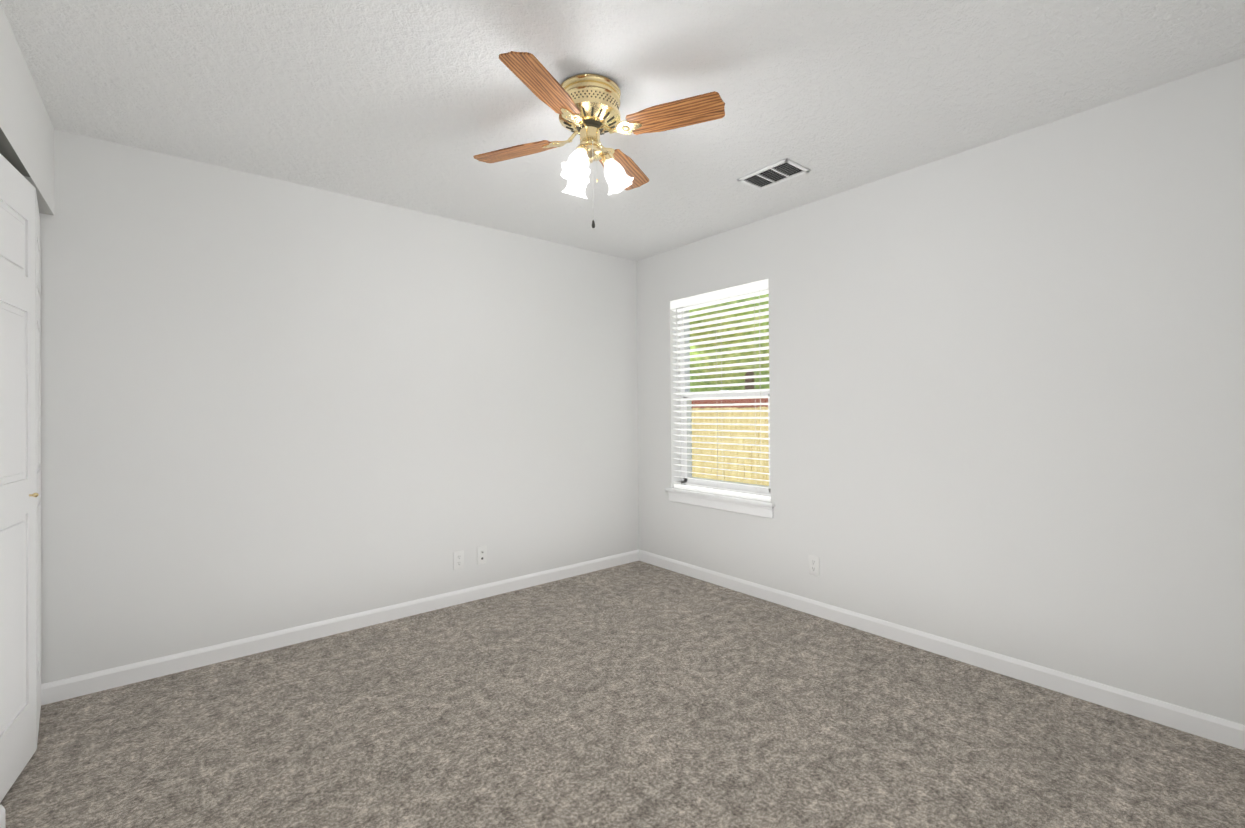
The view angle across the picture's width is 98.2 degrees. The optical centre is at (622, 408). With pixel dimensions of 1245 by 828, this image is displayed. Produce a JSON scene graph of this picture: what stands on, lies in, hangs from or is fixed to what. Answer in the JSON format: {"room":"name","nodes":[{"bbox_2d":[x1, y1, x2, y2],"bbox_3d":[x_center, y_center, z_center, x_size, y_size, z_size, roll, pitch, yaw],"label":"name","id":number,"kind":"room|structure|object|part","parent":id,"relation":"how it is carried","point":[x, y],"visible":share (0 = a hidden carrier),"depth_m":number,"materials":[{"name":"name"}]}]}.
{"room":"empty bedroom","nodes":[
{"label":"empty bedroom","id":0,"kind":"room"},
{"bbox_2d":[0,3,53,214],"bbox_3d":[-1.375,0.007,0.942,0.120,2.440,3.430,0,0,-40],"label":"wall","id":1,"kind":"structure","parent":0,"point":[26,139],"depth_m":1.85,"materials":[{"name":"white paint"}]},
{"bbox_2d":[0,805,5,827],"bbox_3d":[-1.011,1.180,0.612,0.013,0.085,2.480,0,0,-40],"label":"baseboard","id":2,"kind":"structure","parent":1,"relation":"attached to","point":[2,818],"depth_m":1.55,"materials":[{"name":"white wood"}]},
{"bbox_2d":[0,154,40,802],"bbox_3d":[-2.134,0.198,1.921,0.096,2.052,0.940,0,0,-40],"label":"bifold closet door","id":3,"kind":"structure","parent":1,"relation":"in","point":[20,500],"depth_m":1.81,"materials":[{"name":"white paint"}]},
{"bbox_2d":[39,129,638,683],"bbox_3d":[-1.475,0.021,3.162,4.395,2.440,0.120,0,0,-40],"label":"wall","id":4,"kind":"structure","parent":0,"point":[269,405],"depth_m":2.86,"materials":[{"name":"white paint"}]},
{"bbox_2d":[41,550,638,704],"bbox_3d":[-1.442,1.198,3.088,4.105,0.085,0.013,0,0,-40],"label":"baseboard","id":5,"kind":"structure","parent":4,"relation":"attached to","point":[75,686],"depth_m":2.84,"materials":[{"name":"white wood"}]},
{"bbox_2d":[453,550,463,569],"bbox_3d":[-1.039,0.964,3.427,0.070,0.115,0.008,0,0,-40],"label":"electrical outlet","id":6,"kind":"object","parent":4,"relation":"attached to","point":[458,559],"visible":1,"depth_m":3.42,"materials":[{"name":"white plastic"}]},
{"bbox_2d":[477,546,486,564],"bbox_3d":[-0.915,0.958,3.524,0.070,0.115,0.017,0,0,-40],"label":"outlet plate","id":7,"kind":"object","parent":4,"relation":"attached to","point":[481,554],"visible":1,"depth_m":3.52,"materials":[{"name":"white plastic"}]},
{"bbox_2d":[0,561,1244,827],"bbox_3d":[-0.334,1.253,1.787,4.395,0.060,3.670,0,0,-40],"label":"floor","id":8,"kind":"structure","parent":0,"point":[638,695],"depth_m":2.01,"materials":[{"name":"carpet"}]},
{"bbox_2d":[0,0,1244,260],"bbox_3d":[-0.355,-1.247,1.801,4.395,0.060,3.670,0,0,-40],"label":"ceiling","id":9,"kind":"structure","parent":0,"point":[414,104],"depth_m":2.03,"materials":[{"name":"white paint"}]},
{"bbox_2d":[473,51,724,227],"bbox_3d":[-0.124,-0.945,2.072,0.794,0.543,0.794,0,0,-22],"label":"ceiling fan","id":10,"kind":"object","parent":9,"relation":"hanging from","point":[585,107],"visible":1,"depth_m":1.98,"materials":[{"name":"brown wood"}]},
{"bbox_3d":[-0.384,-1.056,2.181,0.482,0.040,0.125,-1,12,23],"label":"blade","id":11,"kind":"part","parent":10,"relation":"part of","materials":[{"name":"brown wood"}]},
{"bbox_3d":[-0.233,-1.060,1.814,0.125,0.040,0.482,12,5,22],"label":"blade","id":12,"kind":"part","parent":10,"relation":"part of","materials":[{"name":"brown wood"}]},
{"bbox_3d":[-0.105,-0.841,2.068,0.088,0.336,0.088,0,0,-40],"label":"pull chain","id":13,"kind":"part","parent":10,"relation":"part of","materials":[{"name":"gold metal"}]},
{"bbox_3d":[-0.017,-1.059,2.332,0.125,0.040,0.482,-14,-5,22],"label":"blade","id":14,"kind":"part","parent":10,"relation":"part of","materials":[{"name":"brown wood"}]},
{"bbox_3d":[0.134,-1.062,1.966,0.482,0.040,0.125,-1,-12,23],"label":"blade","id":15,"kind":"part","parent":10,"relation":"part of","materials":[{"name":"brown wood"}]},
{"bbox_2d":[737,158,809,190],"bbox_3d":[0.784,-1.214,2.814,0.210,0.011,0.310,0,0,-40],"label":"ceiling vent","id":16,"kind":"object","parent":9,"relation":"in","point":[786,169],"visible":1,"depth_m":2.81,"materials":[{"name":"white"}]},
{"bbox_2d":[637,57,1244,724],"bbox_3d":[1.284,-0.003,3.140,0.170,2.440,3.430,0,0,-40],"label":"wall","id":17,"kind":"structure","parent":0,"point":[1007,393],"depth_m":2.41,"materials":[{"name":"white paint"}]},
{"bbox_2d":[665,488,774,517],"bbox_3d":[0.684,0.650,3.791,0.140,0.097,0.960,0,0,-40],"label":"window sill","id":18,"kind":"structure","parent":17,"relation":"attached to","point":[745,506],"depth_m":3.70,"materials":[{"name":"white wood"}]},
{"bbox_2d":[680,289,770,496],"bbox_3d":[0.744,-0.112,3.850,0.093,1.425,0.890,0,0,-40],"label":"window","id":19,"kind":"structure","parent":17,"relation":"in","point":[718,485],"depth_m":3.98,"materials":[{"name":"white plastic"}]},
{"bbox_2d":[670,279,770,500],"bbox_3d":[0.675,-0.113,3.793,0.072,1.420,0.884,0,0,-40],"label":"window blinds","id":20,"kind":"object","parent":19,"relation":"attached to","point":[727,292],"visible":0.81,"depth_m":3.76,"materials":[{"name":"white plastic"}]},
{"bbox_2d":[808,555,819,576],"bbox_3d":[1.131,0.929,3.190,0.008,0.115,0.070,0,0,-40],"label":"electrical outlet","id":21,"kind":"object","parent":17,"relation":"attached to","point":[813,565],"visible":1,"depth_m":3.19,"materials":[{"name":"white plastic"}]},
{"bbox_2d":[639,550,1244,749],"bbox_3d":[1.223,1.175,3.075,0.013,0.085,3.430,0,0,-40],"label":"baseboard","id":22,"kind":"structure","parent":17,"relation":"attached to","point":[1215,728],"depth_m":2.46,"materials":[{"name":"white wood"}]},
{"label":"outside","id":23,"kind":"structure","parent":0,"visible":0},
{"bbox_3d":[6.307,1.836,20.614,29.830,0.120,36.000,0,0,-40],"label":"ground","id":24,"kind":"structure","parent":23,"visible":0},
{"bbox_2d":[689,294,768,391],"bbox_3d":[4.529,-1.941,20.712,11.930,7.464,22.089,0,0,-40],"label":"trees","id":25,"kind":"object","parent":24,"relation":"on","point":[751,380],"depth_m":17.93,"materials":[{"name":"green plant"}]},
{"bbox_2d":[691,398,767,408],"bbox_3d":[3.036,0.713,15.329,4.800,2.120,16.800,0,0,-40],"label":"roof","id":26,"kind":"structure","parent":24,"relation":"on","point":[727,401],"depth_m":12.28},
{"bbox_2d":[692,406,768,485],"bbox_3d":[0.790,0.876,10.247,0.060,1.772,17.030,0,0,-40],"label":"fence","id":27,"kind":"object","parent":24,"relation":"on","point":[730,447],"depth_m":8.96,"materials":[{"name":"brown wood"}]}
]}

